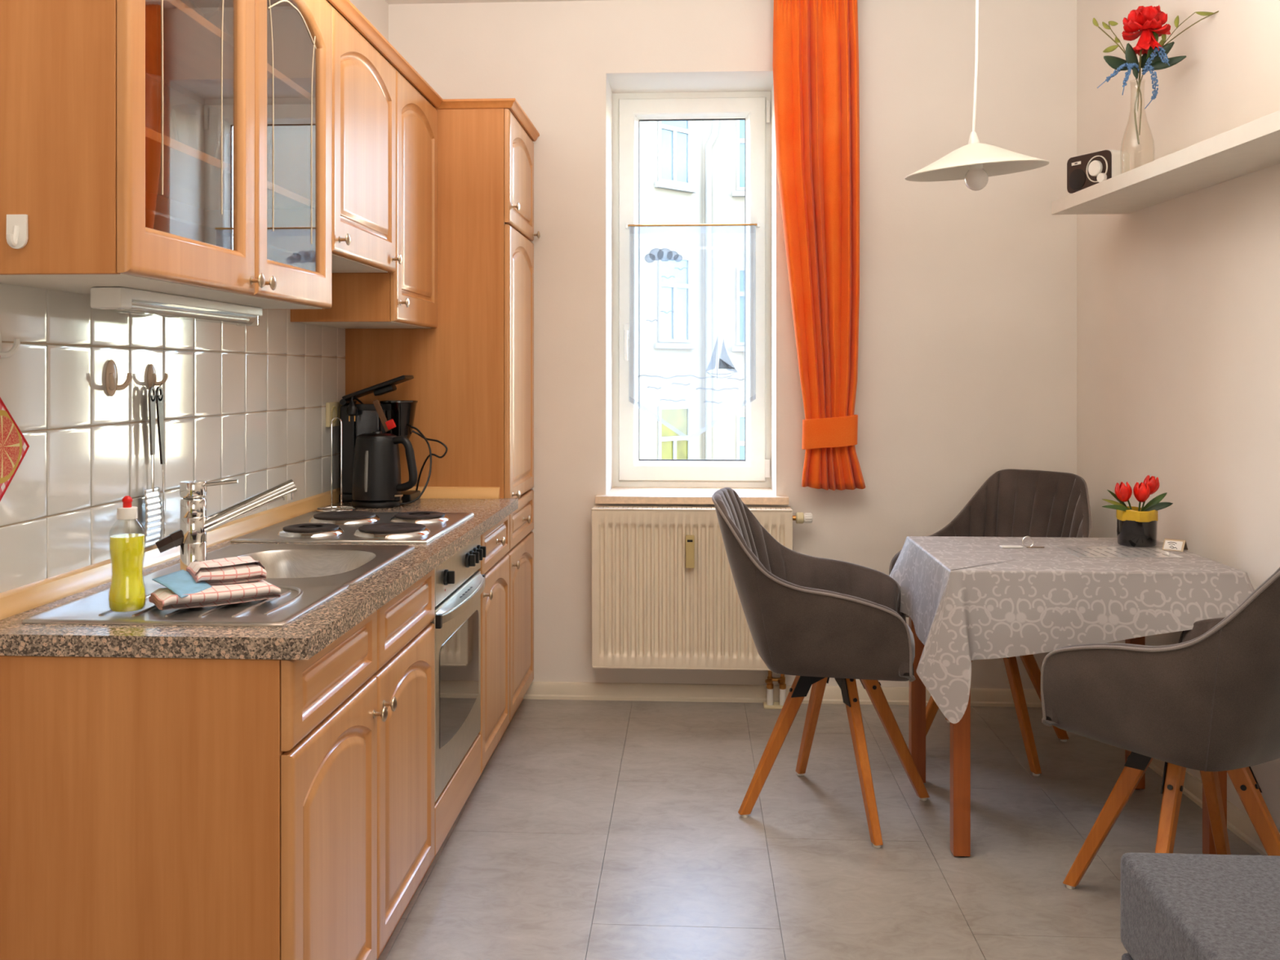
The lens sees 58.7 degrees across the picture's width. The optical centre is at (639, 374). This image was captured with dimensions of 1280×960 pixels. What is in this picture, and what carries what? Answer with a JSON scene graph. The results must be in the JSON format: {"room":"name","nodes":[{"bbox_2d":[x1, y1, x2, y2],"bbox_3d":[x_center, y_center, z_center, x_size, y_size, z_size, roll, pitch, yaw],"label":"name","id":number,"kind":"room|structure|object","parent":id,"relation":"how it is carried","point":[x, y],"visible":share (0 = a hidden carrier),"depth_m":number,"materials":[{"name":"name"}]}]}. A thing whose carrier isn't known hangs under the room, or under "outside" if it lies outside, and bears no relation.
{"room":"kitchen","nodes":[
{"label":"kitchen","id":0,"kind":"room"},
{"bbox_2d":[0,0,388,592],"bbox_3d":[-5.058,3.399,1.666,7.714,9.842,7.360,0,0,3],"label":"wall","id":1,"kind":"structure","parent":0,"point":[246,405],"depth_m":2.60,"materials":[{"name":"tile"}]},
{"bbox_2d":[0,332,20,358],"bbox_3d":[-1.161,-0.055,2.060,0.037,0.076,0.083,0,0,3],"label":"double hook","id":2,"kind":"object","parent":1,"relation":"attached to","point":[15,346],"visible":1,"depth_m":2.08,"materials":[{"name":"white plastic"}]},
{"bbox_2d":[0,397,29,501],"bbox_3d":[-1.156,0.108,2.030,0.018,0.285,0.223,0,0,3],"label":"pot holder","id":3,"kind":"object","parent":2,"relation":"hanging from","point":[14,446],"visible":1,"depth_m":2.07,"materials":[{"name":"fabric"}]},
{"bbox_2d":[105,360,132,396],"bbox_3d":[-1.138,0.008,2.470,0.037,0.080,0.087,0,0,3],"label":"double hook","id":4,"kind":"object","parent":1,"relation":"attached to","point":[111,372],"visible":1,"depth_m":2.46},
{"bbox_2d":[146,364,168,387],"bbox_3d":[-1.128,0.006,2.649,0.034,0.061,0.066,0,0,3],"label":"double hook","id":5,"kind":"object","parent":1,"relation":"attached to","point":[151,375],"visible":0.87,"depth_m":2.64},
{"bbox_2d":[143,382,163,548],"bbox_3d":[-1.121,0.207,2.619,0.010,0.376,0.088,0,0,3],"label":"slotted turner","id":6,"kind":"object","parent":5,"relation":"hanging from","point":[153,513],"visible":0.91,"depth_m":2.62,"materials":[{"name":"silver metal"}]},
{"bbox_2d":[155,382,164,533],"bbox_3d":[-1.118,0.197,2.661,0.009,0.356,0.040,0,0,3],"label":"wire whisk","id":7,"kind":"object","parent":5,"relation":"hanging from","point":[159,398],"visible":1,"depth_m":2.66,"materials":[{"name":"silver metal"}]},
{"bbox_2d":[0,0,332,309],"bbox_3d":[-0.972,-0.558,2.412,0.368,0.783,1.043,0,0,3],"label":"upper cabinet","id":8,"kind":"object","parent":1,"relation":"attached to","point":[109,197],"visible":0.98,"depth_m":2.28,"materials":[{"name":"brown wood"}]},
{"bbox_2d":[6,214,28,248],"bbox_3d":[-1.033,-0.236,1.877,0.034,0.057,0.029,0,0,3],"label":"hook","id":9,"kind":"object","parent":8,"relation":"attached to","point":[17,237],"visible":1,"depth_m":1.89,"materials":[{"name":"white plastic"}]},
{"bbox_2d":[90,287,262,326],"bbox_3d":[-1.034,-0.143,2.514,0.139,0.046,0.697,0,0,3],"label":"light","id":10,"kind":"object","parent":8,"relation":"attached to","point":[166,305],"visible":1,"depth_m":2.38,"materials":[{"name":"white plastic"}]},
{"bbox_2d":[170,111,224,155],"bbox_3d":[-0.954,-0.505,2.457,0.110,0.130,0.110,0,0,3],"label":"crystal tumbler","id":11,"kind":"object","parent":8,"relation":"on","point":[173,111],"visible":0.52,"depth_m":2.45,"materials":[{"name":"clear glass"}]},
{"bbox_2d":[189,0,222,17],"bbox_3d":[-0.960,-0.793,2.518,0.076,0.170,0.076,0,0,3],"label":"wine glass","id":12,"kind":"object","parent":8,"relation":"on","point":[189,0],"visible":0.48,"depth_m":2.52,"materials":[{"name":"clear glass"}]},
{"bbox_2d":[145,211,311,260],"bbox_3d":[-1.007,-0.295,2.414,0.281,0.006,1.005,0,0,3],"label":"glass shelf","id":13,"kind":"object","parent":8,"relation":"attached to","point":[153,221],"depth_m":2.40,"materials":[{"name":"clear glass"}]},
{"bbox_2d":[145,0,315,105],"bbox_3d":[-1.002,-0.699,2.413,0.291,0.018,1.005,0,0,3],"label":"shelf","id":14,"kind":"object","parent":8,"relation":"attached to","point":[192,44],"depth_m":2.52,"materials":[{"name":"brown wood"}]},
{"bbox_2d":[145,126,315,209],"bbox_3d":[-1.002,-0.431,2.413,0.291,0.018,1.005,0,0,3],"label":"shelf","id":15,"kind":"object","parent":8,"relation":"attached to","point":[192,177],"depth_m":2.50,"materials":[{"name":"brown wood"}]},
{"bbox_2d":[225,135,272,180],"bbox_3d":[-0.938,-0.505,2.737,0.110,0.130,0.110,0,0,3],"label":"crystal tumbler","id":16,"kind":"object","parent":8,"relation":"on","point":[227,135],"visible":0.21,"depth_m":2.74,"materials":[{"name":"clear glass"}]},
{"bbox_2d":[326,0,443,107],"bbox_3d":[-0.942,-0.965,2.967,0.358,0.030,2.199,0,0,3],"label":"crown molding","id":17,"kind":"structure","parent":8,"relation":"on","point":[345,8],"depth_m":3.35,"materials":[{"name":"brown wood"}]},
{"bbox_2d":[325,401,342,426],"bbox_3d":[-1.057,0.138,3.964,0.017,0.084,0.173,0,0,3],"label":"wall socket","id":18,"kind":"object","parent":1,"relation":"attached to","point":[332,409],"visible":0.66,"depth_m":3.91,"materials":[{"name":"beige plastic"}]},
{"bbox_2d":[290,70,437,328],"bbox_3d":[-0.893,-0.557,3.812,0.368,0.786,0.550,0,0,3],"label":"upper cabinet","id":19,"kind":"object","parent":1,"relation":"attached to","point":[405,298],"visible":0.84,"depth_m":3.67,"materials":[{"name":"brown wood"}]},
{"bbox_2d":[331,5,402,273],"bbox_3d":[-0.926,-0.632,3.235,0.368,0.636,0.604,0,0,3],"label":"upper cabinet","id":20,"kind":"object","parent":1,"relation":"attached to","point":[364,82],"visible":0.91,"depth_m":3.19,"materials":[{"name":"brown wood"}]},
{"bbox_2d":[385,0,601,4],"bbox_3d":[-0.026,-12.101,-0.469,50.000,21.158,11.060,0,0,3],"label":"ceiling","id":21,"kind":"structure","parent":0,"point":[388,2],"depth_m":4.65,"materials":[{"name":"paint"}]},
{"bbox_2d":[905,0,1048,191],"bbox_3d":[1.002,-1.035,3.401,0.413,0.972,0.413,0,0,3],"label":"pendant lamp","id":22,"kind":"object","parent":21,"relation":"hanging from","point":[974,162],"visible":1,"depth_m":3.38,"materials":[{"name":"white metal"}]},
{"bbox_2d":[388,0,1076,688],"bbox_3d":[0.571,-0.076,4.816,3.400,2.892,0.440,0,0,3],"label":"wall","id":23,"kind":"structure","parent":0,"point":[967,344],"depth_m":4.57,"materials":[{"name":"paint"}]},
{"bbox_2d":[612,91,771,488],"bbox_3d":[0.224,-0.366,4.949,0.688,1.717,0.152,0,0,3],"label":"window","id":24,"kind":"structure","parent":23,"relation":"in","point":[628,109],"depth_m":4.94,"materials":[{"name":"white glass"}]},
{"bbox_2d":[625,222,759,404],"bbox_3d":[0.226,-0.182,4.913,0.580,0.944,0.036,0,0,3],"label":"cafe curtain","id":25,"kind":"object","parent":24,"relation":"hanging from","point":[655,254],"visible":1,"depth_m":4.91,"materials":[{"name":"fabric"}]},
{"bbox_2d":[595,486,788,504],"bbox_3d":[0.218,0.505,4.755,0.775,0.030,0.390,0,0,3],"label":"window sill","id":26,"kind":"structure","parent":23,"relation":"attached to","point":[616,495],"depth_m":4.59,"materials":[{"name":"beige stone"}]},
{"bbox_2d":[591,506,813,709],"bbox_3d":[0.247,0.925,4.536,0.873,0.788,0.153,0,0,3],"label":"radiator","id":27,"kind":"object","parent":23,"relation":"attached to","point":[664,593],"visible":0.86,"depth_m":4.50,"materials":[{"name":"metal"}]},
{"bbox_2d":[591,506,792,511],"bbox_3d":[0.206,0.534,4.533,0.791,0.006,0.096,0,0,3],"label":"grille","id":28,"kind":"object","parent":27,"relation":"attached to","point":[595,508],"depth_m":4.51,"materials":[{"name":"metal"}]},
{"bbox_2d":[523,681,1041,707],"bbox_3d":[0.628,1.287,4.581,2.220,0.066,0.022,0,0,3],"label":"baseboard","id":29,"kind":"structure","parent":23,"relation":"attached to","point":[989,697],"depth_m":4.60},
{"bbox_2d":[377,698,1262,959],"bbox_3d":[0.356,1.380,1.382,3.845,0.120,7.400,0,0,3],"label":"floor","id":30,"kind":"structure","parent":0,"point":[591,829],"depth_m":3.21,"materials":[{"name":"grey tile"}]},
{"bbox_2d":[0,568,434,959],"bbox_3d":[-0.841,0.900,2.442,0.628,0.840,1.027,0,0,3],"label":"base cabinet","id":31,"kind":"object","parent":30,"relation":"on","point":[151,808],"visible":0.82,"depth_m":1.94,"materials":[{"name":"brown wood"}]},
{"bbox_2d":[0,497,518,659],"bbox_3d":[-0.808,0.460,3.002,0.626,0.036,2.159,0,0,3],"label":"countertop","id":32,"kind":"structure","parent":31,"relation":"on","point":[304,637],"depth_m":2.00,"materials":[{"name":"stone"}]},
{"bbox_2d":[0,487,340,620],"bbox_3d":[-1.107,0.421,3.019,0.022,0.042,2.159,0,0,3],"label":"trim","id":33,"kind":"structure","parent":32,"relation":"on","point":[18,600],"depth_m":2.44,"materials":[{"name":"brown wood"}]},
{"bbox_2d":[22,543,414,626],"bbox_3d":[-0.838,0.518,2.466,0.480,0.168,0.920,0,0,3],"label":"sink","id":34,"kind":"object","parent":32,"relation":"in","point":[307,576],"visible":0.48,"depth_m":2.31,"materials":[{"name":"metal"}]},
{"bbox_2d":[107,495,146,613],"bbox_3d":[-0.946,0.330,2.101,0.065,0.212,0.065,0,0,3],"label":"dish soap bottle","id":35,"kind":"object","parent":34,"relation":"on","point":[127,590],"visible":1,"depth_m":2.08,"materials":[{"name":"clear plastic"}]},
{"bbox_2d":[148,579,280,610],"bbox_3d":[-0.815,0.419,2.186,0.215,0.029,0.118,0,0,-35],"label":"folded towel","id":36,"kind":"object","parent":34,"relation":"on","point":[163,598],"visible":0.94,"depth_m":2.15,"materials":[{"name":"white fabric"}]},
{"bbox_2d":[151,569,212,598],"bbox_3d":[-0.870,0.397,2.165,0.151,0.026,0.080,0,0,41],"label":"cleaning cloth","id":37,"kind":"object","parent":36,"relation":"on","point":[181,582],"visible":0.96,"depth_m":2.16,"materials":[{"name":"blue fabric"}]},
{"bbox_2d":[186,555,266,584],"bbox_3d":[-0.817,0.387,2.246,0.130,0.036,0.107,0,0,-33],"label":"folded towel","id":38,"kind":"object","parent":36,"relation":"on","point":[234,569],"visible":0.99,"depth_m":2.22,"materials":[{"name":"white fabric"}]},
{"bbox_2d":[155,479,297,570],"bbox_3d":[-0.896,0.332,2.478,0.292,0.211,0.069,0,0,-21],"label":"tap","id":39,"kind":"object","parent":32,"relation":"on","point":[195,524],"visible":0.94,"depth_m":2.44,"materials":[{"name":"silver metal"}]},
{"bbox_2d":[315,417,356,511],"bbox_3d":[-0.986,0.290,3.701,0.130,0.302,0.130,0,0,3],"label":"holder","id":40,"kind":"object","parent":32,"relation":"on","point":[348,508],"visible":0.92,"depth_m":3.70,"materials":[{"name":"silver metal"}]},
{"bbox_2d":[230,510,474,543],"bbox_3d":[-0.800,0.430,3.290,0.523,0.022,0.610,0,0,3],"label":"cooktop","id":41,"kind":"object","parent":32,"relation":"in","point":[348,526],"visible":1,"depth_m":3.16,"materials":[{"name":"metal"}]},
{"bbox_2d":[351,426,431,507],"bbox_3d":[-0.834,0.310,3.845,0.272,0.263,0.188,0,0,-27],"label":"electric kettle","id":42,"kind":"object","parent":32,"relation":"on","point":[376,470],"visible":1,"depth_m":3.77,"materials":[{"name":"black plastic"}]},
{"bbox_2d":[373,399,395,431],"bbox_3d":[-0.870,0.140,3.877,0.080,0.110,0.014,0,0,3],"label":"wooden scoop","id":43,"kind":"object","parent":42,"relation":"on","point":[388,425],"visible":1,"depth_m":3.87,"materials":[{"name":"brown wood"}]},
{"bbox_2d":[395,497,401,501],"bbox_3d":[-0.807,0.414,3.802,0.018,0.013,0.024,0,0,3],"label":"switch","id":44,"kind":"object","parent":42,"relation":"attached to","point":[397,499],"depth_m":3.79,"materials":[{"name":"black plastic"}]},
{"bbox_2d":[394,493,403,497],"bbox_3d":[-0.807,0.405,3.802,0.026,0.007,0.028,0,0,3],"label":"switch","id":45,"kind":"object","parent":42,"relation":"attached to","point":[395,495],"depth_m":3.79,"materials":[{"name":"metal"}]},
{"bbox_2d":[338,375,447,502],"bbox_3d":[-0.859,0.222,3.970,0.356,0.439,0.179,0,0,3],"label":"coffee maker","id":46,"kind":"object","parent":32,"relation":"on","point":[357,420],"visible":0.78,"depth_m":3.93,"materials":[{"name":"black plastic"}]},
{"bbox_2d":[379,400,417,439],"bbox_3d":[-0.844,0.160,3.984,0.132,0.135,0.132,0,0,3],"label":"basket","id":47,"kind":"object","parent":46,"relation":"on","point":[402,412],"depth_m":3.94,"materials":[{"name":"black plastic"}]},
{"bbox_2d":[407,486,500,498],"bbox_3d":[-0.767,0.422,4.071,0.535,0.040,0.021,0,0,3],"label":"trim","id":48,"kind":"structure","parent":32,"relation":"on","point":[430,492],"depth_m":4.06,"materials":[{"name":"brown wood"}]},
{"bbox_2d":[345,97,540,743],"bbox_3d":[-0.733,0.170,4.361,0.628,2.300,0.604,0,0,3],"label":"tall cabinet","id":49,"kind":"object","parent":30,"relation":"on","point":[472,384],"visible":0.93,"depth_m":4.08,"materials":[{"name":"brown wood"}]},
{"bbox_2d":[418,734,480,884],"bbox_3d":[-0.810,0.900,3.262,0.597,0.840,0.611,0,0,3],"label":"housing","id":50,"kind":"object","parent":30,"relation":"on","point":[448,806],"visible":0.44,"depth_m":3.19,"materials":[{"name":"brown wood"}]},
{"bbox_2d":[431,535,486,802],"bbox_3d":[-0.745,0.797,3.258,0.547,0.626,0.603,0,0,3],"label":"oven","id":51,"kind":"object","parent":50,"relation":"in","point":[459,585],"visible":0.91,"depth_m":3.18,"materials":[{"name":"metal"}]},
{"bbox_2d":[470,515,509,793],"bbox_3d":[-0.763,0.900,3.824,0.628,0.840,0.514,0,0,3],"label":"base cabinet","id":52,"kind":"object","parent":30,"relation":"on","point":[495,597],"visible":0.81,"depth_m":3.78,"materials":[{"name":"brown wood"}]},
{"bbox_2d":[711,487,929,848],"bbox_3d":[0.553,0.840,3.480,0.663,0.959,0.598,0,0,11],"label":"upholstered chair","id":53,"kind":"object","parent":30,"relation":"on","point":[814,620],"visible":1,"depth_m":3.28,"materials":[{"name":"grey fabric"}]},
{"bbox_2d":[906,623,915,663],"bbox_3d":[0.607,0.814,3.467,0.442,0.108,0.402,0,0,11],"label":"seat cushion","id":54,"kind":"object","parent":53,"relation":"on","point":[911,633],"depth_m":3.34,"materials":[{"name":"fabric"}]},
{"bbox_2d":[888,469,1091,776],"bbox_3d":[1.276,0.840,4.073,0.650,0.959,0.598,0,0,-43],"label":"upholstered chair","id":55,"kind":"object","parent":30,"relation":"on","point":[1010,503],"visible":0.22,"depth_m":4.21,"materials":[{"name":"grey fabric"}]},
{"bbox_2d":[908,616,1226,857],"bbox_3d":[1.249,0.928,3.415,0.778,0.783,0.654,0,0,3],"label":"dining table","id":56,"kind":"object","parent":30,"relation":"on","point":[960,732],"visible":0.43,"depth_m":3.11,"materials":[{"name":"brown wood"}]},
{"bbox_2d":[888,536,1254,723],"bbox_3d":[1.223,0.736,3.419,0.975,0.402,0.825,0,0,3],"label":"tablecloth","id":57,"kind":"object","parent":56,"relation":"on","point":[966,599],"visible":0.88,"depth_m":3.08,"materials":[{"name":"fabric"}]},
{"bbox_2d":[999,536,1044,547],"bbox_3d":[1.179,0.517,3.515,0.131,0.034,0.032,0,0,3],"label":"keys","id":58,"kind":"object","parent":57,"relation":"on","point":[1002,546],"visible":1,"depth_m":3.51,"materials":[{"name":"silver metal"}]},
{"bbox_2d":[1054,546,1182,557],"bbox_3d":[1.434,0.533,3.425,0.300,0.001,0.210,0,0,1],"label":"sheet","id":59,"kind":"object","parent":57,"relation":"on","point":[1078,551],"visible":1,"depth_m":3.41,"materials":[{"name":"white paper"}]},
{"bbox_2d":[1102,475,1173,546],"bbox_3d":[1.546,0.424,3.564,0.220,0.218,0.117,0,0,3],"label":"tulips","id":60,"kind":"object","parent":57,"relation":"on","point":[1136,526],"visible":1,"depth_m":3.53,"materials":[{"name":"red plant"}]},
{"bbox_2d":[1161,537,1187,551],"bbox_3d":[1.629,0.518,3.469,0.060,0.033,0.052,0,0,41],"label":"tent card","id":61,"kind":"object","parent":57,"relation":"on","point":[1171,544],"visible":1,"depth_m":3.46,"materials":[{"name":"paper"}]},
{"bbox_2d":[1040,567,1279,888],"bbox_3d":[1.338,0.840,2.702,0.601,0.959,0.668,0,0,-32],"label":"upholstered chair","id":62,"kind":"object","parent":30,"relation":"on","point":[1207,702],"visible":0.98,"depth_m":2.52,"materials":[{"name":"grey fabric"}]},
{"bbox_2d":[1120,852,1279,959],"bbox_3d":[1.250,1.095,1.375,0.828,0.450,1.385,0,0,3],"label":"ottoman","id":63,"kind":"object","parent":30,"relation":"on","point":[1174,906],"visible":1,"depth_m":1.92,"materials":[{"name":"fabric"}]},
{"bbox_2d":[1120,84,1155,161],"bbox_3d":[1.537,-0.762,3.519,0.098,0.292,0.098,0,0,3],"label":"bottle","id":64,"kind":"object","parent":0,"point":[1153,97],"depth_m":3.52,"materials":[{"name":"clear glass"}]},
{"bbox_2d":[1076,0,1279,834],"bbox_3d":[5.298,-0.076,1.054,7.538,2.892,7.300,0,0,3],"label":"wall","id":65,"kind":"structure","parent":0,"point":[1178,299],"depth_m":3.58,"materials":[{"name":"paint"}]},
{"bbox_2d":[1051,110,1279,214],"bbox_3d":[1.594,-0.593,2.936,0.266,0.046,2.257,0,0,0],"label":"wall shelf","id":66,"kind":"object","parent":65,"relation":"attached to","point":[1253,146],"visible":1,"depth_m":3.26,"materials":[{"name":"white wood"}]},
{"bbox_2d":[1066,149,1129,194],"bbox_3d":[1.540,-0.680,3.847,0.102,0.128,0.188,0,0,-25],"label":"radio","id":67,"kind":"object","parent":66,"relation":"on","point":[1085,171],"visible":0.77,"depth_m":3.80,"materials":[{"name":"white plastic"}]},
{"bbox_2d":[1092,4,1218,161],"bbox_3d":[1.583,-0.876,3.505,0.363,0.520,0.154,0,0,11],"label":"flower vase","id":68,"kind":"object","parent":66,"relation":"on","point":[1149,20],"visible":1,"depth_m":3.49,"materials":[{"name":"clear glass"}]},
{"bbox_2d":[1148,758,1267,855],"bbox_3d":[1.706,1.287,1.105,0.022,0.066,6.808,0,0,0],"label":"baseboard","id":69,"kind":"structure","parent":65,"relation":"attached to","point":[1238,822],"depth_m":3.30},
{"label":"outside","id":70,"kind":"structure","parent":0,"visible":0},
{"bbox_3d":[0.561,8.470,9.984,80.000,0.300,100.000,0,0,3],"label":"ground","id":71,"kind":"structure","parent":70,"visible":0},
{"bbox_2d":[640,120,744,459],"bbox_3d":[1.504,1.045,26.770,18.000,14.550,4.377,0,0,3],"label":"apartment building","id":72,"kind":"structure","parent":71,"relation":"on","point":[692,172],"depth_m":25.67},
{"bbox_3d":[0.713,-1.513,4.487,0.520,0.018,0.090,0,0,3],"label":"trim","id":73,"kind":"structure","parent":0,"visible":0},
{"bbox_2d":[773,0,865,490],"bbox_3d":[0.707,-0.524,4.488,0.366,1.956,0.094,0,0,3],"label":"window curtain","id":74,"kind":"object","parent":73,"relation":"hanging from","point":[815,42],"visible":1,"depth_m":4.48,"materials":[{"name":"orange fabric"}]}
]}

